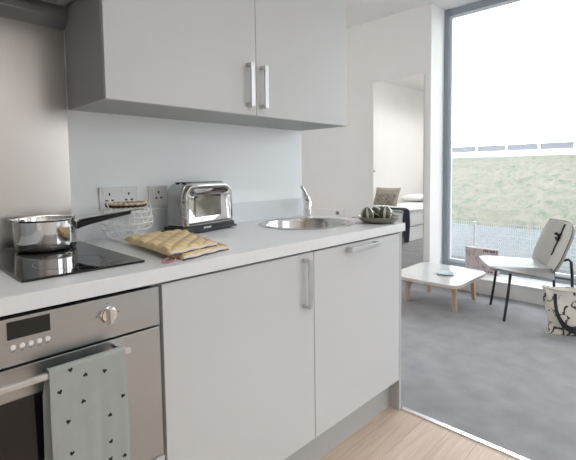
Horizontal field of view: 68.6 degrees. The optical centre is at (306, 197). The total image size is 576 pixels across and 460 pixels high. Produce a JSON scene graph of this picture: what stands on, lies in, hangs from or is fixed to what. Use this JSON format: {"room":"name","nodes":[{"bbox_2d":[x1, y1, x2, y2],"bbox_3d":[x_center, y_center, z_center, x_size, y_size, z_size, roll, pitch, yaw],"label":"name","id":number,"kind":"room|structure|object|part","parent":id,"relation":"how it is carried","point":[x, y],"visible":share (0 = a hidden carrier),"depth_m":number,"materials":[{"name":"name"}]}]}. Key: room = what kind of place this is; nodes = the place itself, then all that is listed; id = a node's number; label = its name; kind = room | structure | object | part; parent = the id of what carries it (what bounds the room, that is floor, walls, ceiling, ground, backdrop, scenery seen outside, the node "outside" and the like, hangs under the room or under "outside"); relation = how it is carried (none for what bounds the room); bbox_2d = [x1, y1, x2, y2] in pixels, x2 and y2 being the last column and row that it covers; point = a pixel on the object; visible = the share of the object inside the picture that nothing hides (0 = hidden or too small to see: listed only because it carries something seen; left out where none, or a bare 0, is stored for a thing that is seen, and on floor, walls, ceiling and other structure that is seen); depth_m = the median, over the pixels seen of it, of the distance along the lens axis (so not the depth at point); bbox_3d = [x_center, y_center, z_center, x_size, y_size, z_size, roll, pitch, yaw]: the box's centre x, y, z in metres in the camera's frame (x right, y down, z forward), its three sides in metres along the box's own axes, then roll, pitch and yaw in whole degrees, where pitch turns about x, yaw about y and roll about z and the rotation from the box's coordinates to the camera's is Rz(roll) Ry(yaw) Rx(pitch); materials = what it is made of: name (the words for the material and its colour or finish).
{"room":"kitchen","nodes":[
{"label":"kitchen","id":0,"kind":"room"},
{"bbox_2d":[63,29,301,214],"bbox_3d":[-1.235,-0.298,1.190,0.100,2.785,3.408,3,5,43],"label":"wall","id":1,"kind":"structure","parent":0,"point":[106,150],"depth_m":1.82,"materials":[{"name":"white paint"}]},
{"bbox_2d":[0,17,71,249],"bbox_3d":[-1.063,-0.200,1.300,0.006,0.756,0.594,3,5,43],"label":"backsplash","id":2,"kind":"structure","parent":1,"relation":"attached to","point":[34,146],"depth_m":1.43,"materials":[{"name":"grey"}]},
{"bbox_2d":[0,0,74,30],"bbox_3d":[-0.948,-0.794,1.153,0.333,0.446,0.598,3,5,43],"label":"hood","id":3,"kind":"object","parent":1,"relation":"attached to","point":[48,13],"visible":1,"depth_m":1.40,"materials":[{"name":"silver metal"}]},
{"bbox_2d":[98,186,137,209],"bbox_3d":[-0.737,0.000,1.654,0.011,0.086,0.150,3,5,43],"label":"wall socket","id":4,"kind":"object","parent":1,"relation":"attached to","point":[128,193],"visible":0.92,"depth_m":1.64,"materials":[{"name":"white plastic"}]},
{"bbox_2d":[148,185,167,206],"bbox_3d":[-0.625,-0.009,1.773,0.011,0.086,0.086,3,5,43],"label":"wall socket","id":5,"kind":"object","parent":1,"relation":"attached to","point":[157,195],"visible":0.89,"depth_m":1.77,"materials":[{"name":"white plastic"}]},
{"bbox_2d":[65,0,256,122],"bbox_3d":[-0.523,-0.686,1.586,0.367,0.724,0.600,3,5,43],"label":"upper cabinet","id":6,"kind":"object","parent":1,"relation":"attached to","point":[188,60],"visible":0.99,"depth_m":1.46,"materials":[{"name":"grey laminate"}]},
{"bbox_3d":[-0.224,-0.448,1.673,0.034,0.172,0.018,3,5,43],"label":"handle","id":7,"kind":"part","parent":6,"relation":"part of","materials":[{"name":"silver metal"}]},
{"bbox_2d":[76,198,302,240],"bbox_3d":[-0.438,0.081,1.976,0.012,0.098,1.209,3,5,43],"label":"upstand","id":8,"kind":"object","parent":1,"relation":"attached to","point":[268,209],"visible":0.44,"depth_m":1.80,"materials":[{"name":"white laminate"}]},
{"bbox_2d":[212,0,346,130],"bbox_3d":[-0.112,-0.718,2.022,0.367,0.724,0.600,3,5,43],"label":"upper cabinet","id":9,"kind":"object","parent":1,"relation":"attached to","point":[301,45],"visible":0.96,"depth_m":1.91,"materials":[{"name":"grey"}]},
{"bbox_3d":[-0.175,-0.452,1.726,0.034,0.172,0.018,3,5,43],"label":"handle","id":10,"kind":"part","parent":9,"relation":"part of","materials":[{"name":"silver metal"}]},
{"bbox_3d":[-0.010,-0.713,1.926,0.018,0.724,0.598,3,5,43],"label":"door","id":11,"kind":"part","parent":9,"relation":"part of","materials":[{"name":"white laminate"}]},
{"bbox_2d":[346,0,480,28],"bbox_3d":[0.060,-1.805,1.554,6.700,0.150,6.070,3,5,43],"label":"ceiling","id":12,"kind":"structure","parent":0,"point":[358,12],"depth_m":4.21,"materials":[{"name":"white paint"}]},
{"bbox_2d":[301,3,574,304],"bbox_3d":[2.024,-0.429,3.717,6.500,2.905,0.380,3,5,43],"label":"wall","id":13,"kind":"structure","parent":0,"point":[337,162],"depth_m":4.51,"materials":[{"name":"white paint"}]},
{"bbox_2d":[312,208,344,217],"bbox_3d":[0.256,0.426,5.122,0.460,0.580,0.089,3,5,43],"label":"heater","id":14,"kind":"object","parent":13,"relation":"attached to","point":[315,211],"visible":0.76,"depth_m":5.05,"materials":[{"name":"white metal"}]},
{"bbox_2d":[373,74,424,268],"bbox_3d":[0.956,-0.213,4.463,0.605,2.064,0.022,3,5,43],"label":"wall mirror","id":15,"kind":"object","parent":13,"relation":"attached to","point":[398,104],"visible":0.92,"depth_m":4.41,"materials":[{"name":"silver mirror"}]},
{"bbox_2d":[442,0,575,285],"bbox_3d":[2.433,-0.553,3.495,2.710,2.640,0.070,3,5,43],"label":"window","id":16,"kind":"structure","parent":13,"relation":"in","point":[451,14],"depth_m":4.35,"materials":[{"name":"grey metal"}]},
{"bbox_2d":[479,274,575,290],"bbox_3d":[2.323,0.784,3.446,2.710,0.020,0.292,3,5,43],"label":"trim","id":17,"kind":"structure","parent":13,"relation":"attached to","point":[533,284],"depth_m":3.77,"materials":[{"name":"white"}]},
{"bbox_2d":[465,246,499,275],"bbox_3d":[1.717,0.616,4.126,0.315,0.245,0.056,3,5,43],"label":"printed box","id":18,"kind":"object","parent":17,"relation":"on","point":[472,259],"visible":0.62,"depth_m":4.13,"materials":[{"name":"pink"}]},
{"bbox_2d":[319,280,575,459],"bbox_3d":[-0.005,1.115,1.634,6.500,0.123,5.590,3,5,43],"label":"floor","id":19,"kind":"structure","parent":0,"point":[510,385],"depth_m":2.25,"materials":[{"name":"grey carpet"}]},
{"bbox_2d":[284,387,388,459],"bbox_3d":[-0.220,0.997,1.420,0.018,0.150,1.802,3,5,43],"label":"board","id":20,"kind":"object","parent":19,"relation":"on","point":[325,442],"visible":0.6,"depth_m":1.80,"materials":[{"name":"grey"}]},
{"bbox_2d":[136,284,164,459],"bbox_3d":[-0.806,0.587,1.119,0.600,0.718,0.600,3,5,43],"label":"base cabinet","id":21,"kind":"object","parent":20,"relation":"on","point":[162,456],"visible":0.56,"depth_m":1.13,"materials":[{"name":"grey"}]},
{"bbox_2d":[0,285,163,459],"bbox_3d":[-0.752,0.468,1.057,0.556,0.455,0.591,3,5,43],"label":"oven","id":22,"kind":"object","parent":21,"relation":"in","point":[32,342],"visible":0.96,"depth_m":0.96,"materials":[{"name":"grey metal"}]},
{"bbox_3d":[-0.599,0.298,0.901,0.020,0.100,0.591,3,5,43],"label":"control panel","id":23,"kind":"part","parent":22,"relation":"part of","materials":[{"name":"metal"}]},
{"bbox_2d":[43,346,129,459],"bbox_3d":[-0.488,0.536,0.947,0.040,0.367,0.168,3,5,43],"label":"tea towel","id":24,"kind":"object","parent":22,"relation":"hanging from","point":[86,402],"visible":1,"depth_m":0.93,"materials":[{"name":"grey fabric"}]},
{"bbox_3d":[-0.474,0.280,1.008,0.014,0.038,0.038,3,5,43],"label":"knob","id":25,"kind":"part","parent":22,"relation":"part of","materials":[{"name":"silver metal"}]},
{"bbox_3d":[-0.592,0.832,0.934,0.018,0.245,0.594,3,5,43],"label":"panel","id":26,"kind":"part","parent":21,"relation":"part of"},
{"bbox_2d":[157,251,314,459],"bbox_3d":[-0.383,0.556,1.543,0.634,0.718,0.600,3,5,43],"label":"base cabinet","id":27,"kind":"object","parent":20,"relation":"on","point":[237,343],"visible":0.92,"depth_m":1.31,"materials":[{"name":"grey laminate"}]},
{"bbox_3d":[0.003,0.306,1.503,0.034,0.180,0.018,3,5,43],"label":"handle","id":28,"kind":"part","parent":27,"relation":"part of","materials":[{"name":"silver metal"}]},
{"bbox_2d":[311,233,398,436],"bbox_3d":[0.028,0.525,1.979,0.634,0.718,0.600,3,5,43],"label":"base cabinet","id":29,"kind":"object","parent":20,"relation":"on","point":[356,284],"visible":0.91,"depth_m":1.74,"materials":[{"name":"grey"}]},
{"bbox_2d":[0,215,404,316],"bbox_3d":[-0.399,0.175,1.554,0.651,0.038,1.838,3,5,43],"label":"countertop","id":30,"kind":"structure","parent":29,"relation":"on","point":[248,242],"depth_m":1.24,"materials":[{"name":"white laminate"}]},
{"bbox_2d":[0,241,144,282],"bbox_3d":[-0.737,0.176,1.244,0.510,0.006,0.294,3,5,43],"label":"cooktop","id":31,"kind":"object","parent":30,"relation":"in","point":[83,257],"visible":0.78,"depth_m":1.16,"materials":[{"name":"black glass"}]},
{"bbox_2d":[8,208,143,252],"bbox_3d":[-0.754,0.105,1.389,0.384,0.118,0.187,-1,4,-9],"label":"saucepan","id":32,"kind":"object","parent":31,"relation":"on","point":[47,233],"visible":1,"depth_m":1.31,"materials":[{"name":"silver metal"}]},
{"bbox_3d":[-0.684,0.061,1.450,0.195,0.036,0.022,-2,4,-25],"label":"handle steel","id":33,"kind":"part","parent":32,"relation":"part of","materials":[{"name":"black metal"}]},
{"bbox_2d":[99,200,152,241],"bbox_3d":[-0.672,0.086,1.572,0.187,0.142,0.187,3,5,43],"label":"wire basket","id":34,"kind":"object","parent":30,"relation":"on","point":[136,204],"visible":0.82,"depth_m":1.53,"materials":[{"name":"white metal"}]},
{"bbox_3d":[-0.638,0.057,1.539,0.095,0.079,0.160,3,5,43],"label":"carrying handle","id":35,"kind":"part","parent":34,"relation":"part of","materials":[{"name":"brown wicker"}]},
{"bbox_2d":[123,229,228,262],"bbox_3d":[-0.418,0.148,1.390,0.256,0.040,0.423,-3,4,-37],"label":"glove","id":36,"kind":"object","parent":30,"relation":"on","point":[184,245],"visible":1,"depth_m":1.32,"materials":[{"name":"beige fabric"}]},
{"bbox_2d":[161,181,236,232],"bbox_3d":[-0.449,0.035,1.819,0.127,0.209,0.349,2,4,31],"label":"toaster","id":37,"kind":"object","parent":30,"relation":"on","point":[194,207],"visible":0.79,"depth_m":1.73,"materials":[{"name":"silver metal"}]},
{"bbox_3d":[-0.413,0.026,1.781,0.019,0.168,0.278,2,4,31],"label":"panel","id":38,"kind":"part","parent":37,"relation":"part of","materials":[{"name":"silver metal"}]},
{"bbox_2d":[259,217,353,250],"bbox_3d":[-0.004,0.197,2.020,0.452,0.156,0.452,3,5,43],"label":"sink","id":39,"kind":"object","parent":30,"relation":"in","point":[305,223],"visible":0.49,"depth_m":2.17,"materials":[{"name":"silver metal"}]},
{"bbox_2d":[300,185,312,216],"bbox_3d":[-0.009,0.020,2.281,0.068,0.173,0.151,0,4,10],"label":"mixer tap","id":40,"kind":"object","parent":30,"relation":"on","point":[308,204],"visible":1,"depth_m":2.31,"materials":[{"name":"silver metal"}]},
{"bbox_3d":[-0.009,-0.018,2.320,0.063,0.102,0.038,-2,4,-22],"label":"lever","id":41,"kind":"part","parent":40,"relation":"part of","materials":[{"name":"silver metal"}]},
{"bbox_3d":[0.004,0.028,2.263,0.021,0.086,0.120,0,4,2],"label":"spout","id":42,"kind":"part","parent":40,"relation":"part of","materials":[{"name":"silver metal"}]},
{"bbox_2d":[352,215,399,223],"bbox_3d":[0.337,0.101,2.022,0.217,0.036,0.204,0,4,15],"label":"shallow dish","id":43,"kind":"object","parent":30,"relation":"on","point":[394,218],"visible":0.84,"depth_m":1.95,"materials":[{"name":"grey ceramic"}]},
{"bbox_2d":[361,207,375,217],"bbox_3d":[0.287,0.079,2.000,0.065,0.071,0.065,2,4,37],"label":"striped gourd","id":44,"kind":"object","parent":43,"relation":"in","point":[367,212],"visible":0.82,"depth_m":1.98,"materials":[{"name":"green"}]},
{"bbox_2d":[372,206,381,217],"bbox_3d":[0.347,0.072,2.075,0.063,0.066,0.067,0,4,14],"label":"striped gourd","id":45,"kind":"object","parent":43,"relation":"in","point":[376,209],"visible":0.51,"depth_m":2.05,"materials":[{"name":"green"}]},
{"bbox_2d":[378,206,392,217],"bbox_3d":[0.373,0.077,1.998,0.068,0.072,0.067,1,4,18],"label":"striped gourd","id":46,"kind":"object","parent":43,"relation":"in","point":[384,212],"visible":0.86,"depth_m":1.97,"materials":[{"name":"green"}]},
{"bbox_3d":[0.239,0.202,1.749,0.034,0.018,0.212,3,5,43],"label":"handle","id":47,"kind":"part","parent":29,"relation":"part of","materials":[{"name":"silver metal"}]},
{"bbox_2d":[389,232,401,409],"bbox_3d":[0.213,0.581,2.235,0.642,0.870,0.018,3,5,43],"label":"end panel","id":48,"kind":"object","parent":19,"relation":"on","point":[394,389],"visible":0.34,"depth_m":2.03,"materials":[{"name":"grey"}]},
{"bbox_2d":[401,262,485,311],"bbox_3d":[1.143,0.782,3.658,0.620,0.267,0.660,3,5,43],"label":"coffee table","id":49,"kind":"object","parent":19,"relation":"on","point":[423,273],"visible":0.85,"depth_m":3.56,"materials":[{"name":"white wood"}]},
{"bbox_3d":[0.898,0.795,3.728,0.049,0.238,0.044,3,5,43],"label":"leg","id":50,"kind":"part","parent":49,"relation":"part of","materials":[{"name":"brown wood"}]},
{"bbox_2d":[436,270,454,274],"bbox_3d":[1.182,0.644,3.598,0.160,0.014,0.160,3,5,43],"label":"saucer","id":51,"kind":"object","parent":49,"relation":"on","point":[442,272],"visible":1,"depth_m":3.62,"materials":[{"name":"white ceramic"}]},
{"bbox_3d":[1.203,0.809,3.439,0.047,0.238,0.044,3,5,43],"label":"leg","id":52,"kind":"part","parent":49,"relation":"part of","materials":[{"name":"brown wood"}]},
{"bbox_3d":[1.469,0.788,3.736,0.046,0.238,0.051,3,5,43],"label":"leg","id":53,"kind":"part","parent":49,"relation":"part of","materials":[{"name":"brown wood"}]},
{"bbox_2d":[401,406,529,459],"bbox_3d":[1.629,1.089,0.959,3.198,0.026,0.026,3,5,43],"label":"trim","id":54,"kind":"structure","parent":19,"relation":"on","point":[469,436],"depth_m":1.83,"materials":[{"name":"silver metal"}]},
{"bbox_2d":[479,219,575,321],"bbox_3d":[1.733,0.555,3.344,0.622,0.749,0.530,0,4,10],"label":"lounge chair","id":55,"kind":"object","parent":19,"relation":"on","point":[555,240],"visible":0.99,"depth_m":3.26,"materials":[{"name":"fabric"}]},
{"bbox_3d":[1.646,0.551,3.360,0.446,0.097,0.511,0,4,10],"label":"seat","id":56,"kind":"part","parent":55,"relation":"part of","materials":[{"name":"fabric"}]},
{"bbox_3d":[1.944,0.376,3.295,0.190,0.373,0.527,0,4,10],"label":"backrest","id":57,"kind":"part","parent":55,"relation":"part of","materials":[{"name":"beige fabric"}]},
{"bbox_3d":[1.921,0.694,3.147,0.146,0.490,0.031,0,4,10],"label":"leg","id":58,"kind":"part","parent":55,"relation":"part of","materials":[{"name":"black metal"}]},
{"bbox_2d":[541,285,575,336],"bbox_3d":[1.848,0.787,2.931,0.388,0.333,0.143,1,4,19],"label":"canvas bag","id":59,"kind":"object","parent":19,"relation":"on","point":[559,302],"visible":1,"depth_m":2.93,"materials":[{"name":"beige fabric"}]},
{"label":"outside","id":60,"kind":"structure","parent":0,"visible":0},
{"bbox_2d":[451,154,575,229],"bbox_3d":[5.212,-0.229,9.973,32.000,1.620,4.060,3,5,43],"label":"grass","id":61,"kind":"structure","parent":60,"point":[530,191],"depth_m":9.71,"materials":[{"name":"green plant"}]},
{"bbox_2d":[452,150,575,157],"bbox_3d":[6.626,-1.046,11.437,32.000,0.440,0.450,3,5,43],"label":"kerb","id":62,"kind":"object","parent":61,"relation":"on","point":[557,152],"visible":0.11,"depth_m":11.82,"materials":[{"name":"grey concrete"}]},
{"bbox_2d":[452,140,575,152],"bbox_3d":[5.123,-1.460,12.710,11.960,0.260,0.055,3,5,43],"label":"fence","id":63,"kind":"object","parent":62,"relation":"on","point":[557,145],"visible":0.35,"depth_m":11.95,"materials":[{"name":"grey metal"}]},
{"bbox_3d":[4.825,-1.481,13.013,0.790,0.170,0.020,3,5,43],"label":"panel","id":64,"kind":"part","parent":63,"relation":"part of","materials":[{"name":"grey"}]},
{"bbox_3d":[5.445,-1.452,12.432,0.790,0.170,0.020,3,5,43],"label":"panel","id":65,"kind":"part","parent":63,"relation":"part of","materials":[{"name":"grey"}]},
{"bbox_3d":[6.064,-1.422,11.850,0.790,0.170,0.020,3,5,43],"label":"panel","id":66,"kind":"part","parent":63,"relation":"part of","materials":[{"name":"grey"}]},
{"bbox_3d":[6.683,-1.392,11.269,0.790,0.170,0.020,3,5,43],"label":"panel","id":67,"kind":"part","parent":63,"relation":"part of","materials":[{"name":"grey"}]},
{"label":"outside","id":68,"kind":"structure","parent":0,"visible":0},
{"bbox_2d":[451,223,575,274],"bbox_3d":[3.132,0.890,6.353,30.000,0.280,4.830,3,5,43],"label":"ground","id":69,"kind":"structure","parent":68,"point":[505,230],"depth_m":6.86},
{"bbox_2d":[451,220,575,271],"bbox_3d":[3.128,0.603,4.726,5.030,0.495,0.038,3,5,43],"label":"mesh fence","id":70,"kind":"object","parent":69,"relation":"on","point":[473,222],"visible":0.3,"depth_m":5.38,"materials":[{"name":"grey metal"}]},
{"bbox_3d":[2.220,0.559,5.584,0.030,0.495,0.030,3,5,43],"label":"post","id":71,"kind":"part","parent":70,"relation":"part of","materials":[{"name":"grey metal"}]}
]}

